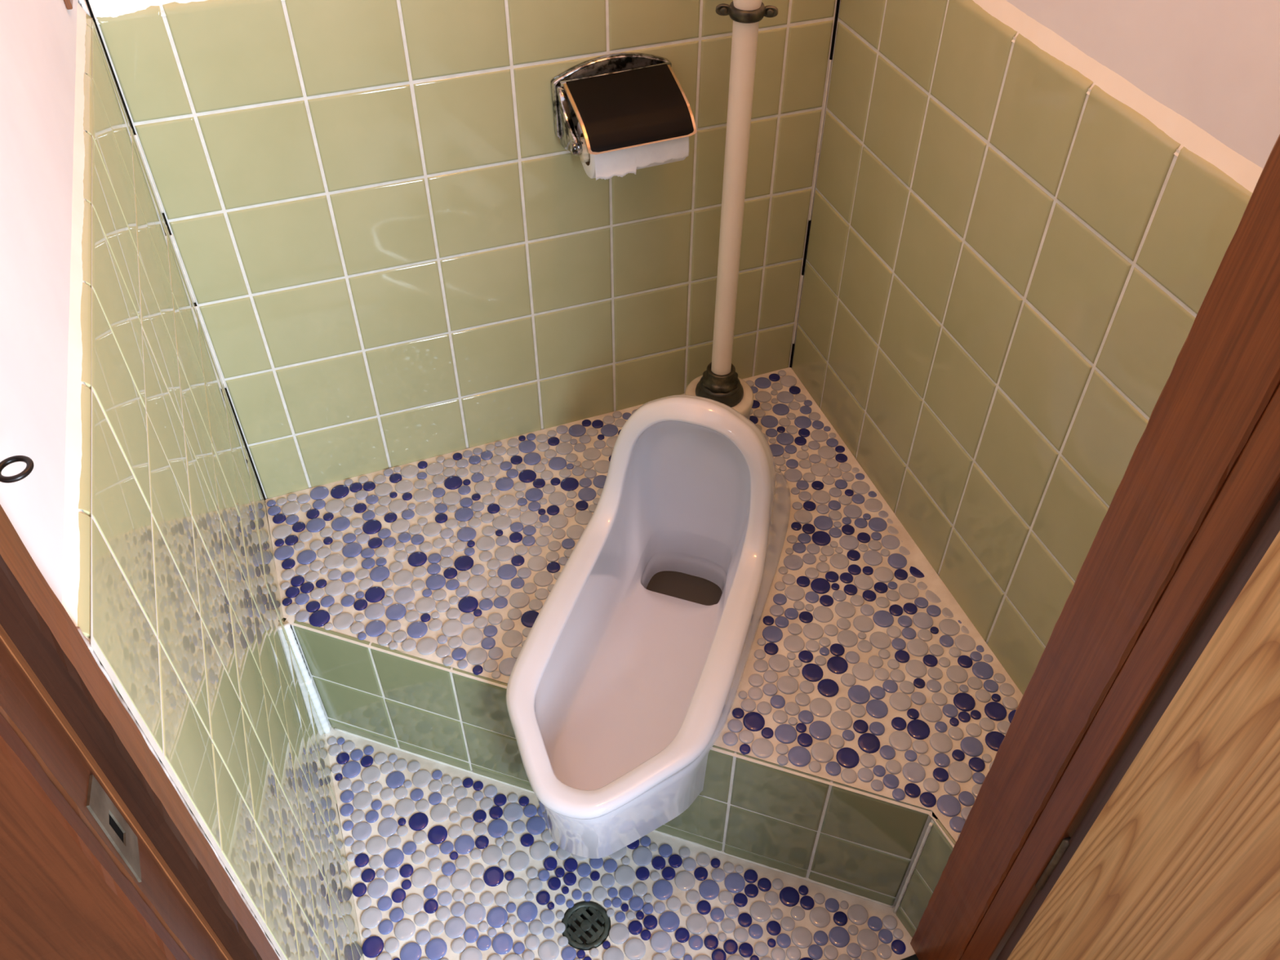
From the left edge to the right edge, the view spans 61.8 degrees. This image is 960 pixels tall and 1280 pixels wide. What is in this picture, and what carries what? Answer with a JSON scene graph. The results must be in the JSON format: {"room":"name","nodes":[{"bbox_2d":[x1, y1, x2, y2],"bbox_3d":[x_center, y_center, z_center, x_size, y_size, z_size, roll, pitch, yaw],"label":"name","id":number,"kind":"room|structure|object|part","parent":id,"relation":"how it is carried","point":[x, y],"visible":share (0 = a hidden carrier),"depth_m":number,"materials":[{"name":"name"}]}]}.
{"room":"toilet room","nodes":[
{"label":"toilet room","id":0,"kind":"room"},
{"bbox_2d":[0,0,364,959],"bbox_3d":[-0.417,-0.328,0.552,0.099,2.279,0.751,-14,47,-14],"label":"wall","id":1,"kind":"structure","parent":0,"point":[141,506],"depth_m":0.72,"materials":[{"name":"green tile"}]},
{"bbox_2d":[0,455,34,483],"bbox_3d":[-0.245,-0.003,0.409,0.024,0.003,0.014,-14,47,-14],"label":"ring","id":2,"kind":"object","parent":1,"relation":"attached to","point":[29,463],"visible":1,"depth_m":0.41,"materials":[{"name":"metal"}]},
{"bbox_2d":[63,0,72,9],"bbox_3d":[-0.488,-0.891,0.446,0.005,1.335,0.085,-14,47,-14],"label":"trim","id":3,"kind":"structure","parent":1,"relation":"attached to","point":[68,3],"depth_m":0.89,"materials":[{"name":"brown wood"}]},
{"bbox_2d":[77,0,836,498],"bbox_3d":[-0.151,-0.707,0.929,0.983,2.279,0.098,-14,47,-14],"label":"wall","id":4,"kind":"structure","parent":0,"point":[392,251],"depth_m":1.24,"materials":[{"name":"green tile"}]},
{"bbox_2d":[551,52,696,162],"bbox_3d":[-0.015,-0.396,1.162,0.137,0.094,0.102,-15,47,-13],"label":"toilet paper holder","id":5,"kind":"object","parent":4,"relation":"attached to","point":[619,101],"visible":1,"depth_m":1.14,"materials":[{"name":"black metal"}]},
{"bbox_3d":[-0.076,-0.384,1.163,0.014,0.073,0.066,-15,47,-13],"label":"arm","id":6,"kind":"part","parent":5,"relation":"part of","materials":[{"name":"silver metal"}]},
{"bbox_3d":[-0.026,-0.441,1.162,0.126,0.006,0.006,-15,47,-13],"label":"hinge rod","id":7,"kind":"part","parent":5,"relation":"part of","materials":[{"name":"silver metal"}]},
{"bbox_2d":[577,122,688,180],"bbox_3d":[-0.008,-0.372,1.172,0.109,0.063,0.065,-15,47,-13],"label":"toilet paper roll","id":8,"kind":"object","parent":5,"relation":"on","point":[605,166],"visible":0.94,"depth_m":1.16,"materials":[{"name":"white paper"}]},
{"bbox_2d":[324,726,937,959],"bbox_3d":[-0.020,0.354,1.472,0.897,0.100,0.821,-14,47,-14],"label":"floor","id":9,"kind":"structure","parent":0,"point":[445,862],"depth_m":1.27,"materials":[{"name":"tile"}]},
{"bbox_2d":[561,901,610,950],"bbox_3d":[-0.063,0.535,1.262,0.057,0.048,0.057,-14,47,-14],"label":"floor drain","id":10,"kind":"object","parent":9,"relation":"on","point":[593,912],"visible":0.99,"depth_m":1.25,"materials":[{"name":"metal"}]},
{"bbox_2d":[265,367,1022,937],"bbox_3d":[-0.011,0.261,1.338,0.770,0.249,0.751,-14,47,-14],"label":"platform","id":11,"kind":"object","parent":9,"relation":"on","point":[868,704],"visible":0.83,"depth_m":1.28,"materials":[{"name":"tile"}]},
{"bbox_2d":[506,375,790,858],"bbox_3d":[0.030,0.132,1.299,0.247,0.411,0.658,15,47,14],"label":"toilet","id":12,"kind":"object","parent":11,"relation":"on","point":[620,690],"visible":0.98,"depth_m":1.27,"materials":[{"name":"white ceramic"}]},
{"bbox_2d":[695,0,762,407],"bbox_3d":[0.108,-0.779,0.765,0.065,1.879,0.065,-14,47,-14],"label":"pipe","id":13,"kind":"object","parent":12,"relation":"attached to","point":[720,383],"visible":0.97,"depth_m":1.22,"materials":[{"name":"beige plastic"}]},
{"bbox_2d":[715,0,777,23],"bbox_3d":[0.094,-0.499,1.101,0.059,0.035,0.118,-14,47,-14],"label":"clamp","id":14,"kind":"object","parent":13,"relation":"attached to","point":[736,15],"visible":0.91,"depth_m":1.07,"materials":[{"name":"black metal"}]},
{"bbox_2d":[789,0,1279,694],"bbox_3d":[0.395,-0.534,0.759,0.099,2.279,0.751,-14,47,-14],"label":"wall","id":15,"kind":"structure","parent":0,"point":[1024,214],"depth_m":1.04,"materials":[{"name":"green tile"}]},
{"bbox_3d":[-0.130,-0.089,0.315,1.513,2.279,0.078,-14,47,-14],"label":"wall","id":16,"kind":"structure","parent":0,"visible":0},
{"bbox_2d":[0,504,279,959],"bbox_3d":[-0.396,0.039,0.309,0.346,1.998,0.077,-14,47,-14],"label":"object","id":17,"kind":"object","parent":16,"relation":"attached to","point":[102,857],"visible":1,"depth_m":0.47,"materials":[{"name":"brown wood"}]},
{"bbox_3d":[-0.392,0.062,0.286,0.332,1.998,0.013,-14,47,-14],"label":"casing","id":18,"kind":"part","parent":17,"relation":"part of","materials":[{"name":"brown wood"}]},
{"bbox_3d":[-0.243,0.161,0.494,0.001,0.069,0.022,-14,47,-14],"label":"strike plate","id":19,"kind":"part","parent":17,"relation":"part of","materials":[{"name":"metal"}]},
{"bbox_2d":[910,134,1279,959],"bbox_3d":[0.479,-0.181,0.530,0.324,1.998,0.089,-14,47,-14],"label":"door frame","id":20,"kind":"structure","parent":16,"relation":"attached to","point":[1201,482],"depth_m":0.70,"materials":[{"name":"brown wood"}]},
{"bbox_2d":[995,499,1279,959],"bbox_3d":[0.355,0.059,0.219,0.106,1.852,0.594,-3,45,-3],"label":"door","id":21,"kind":"structure","parent":20,"relation":"attached to","point":[1176,855],"depth_m":0.68,"materials":[{"name":"brown wood"}]}
]}

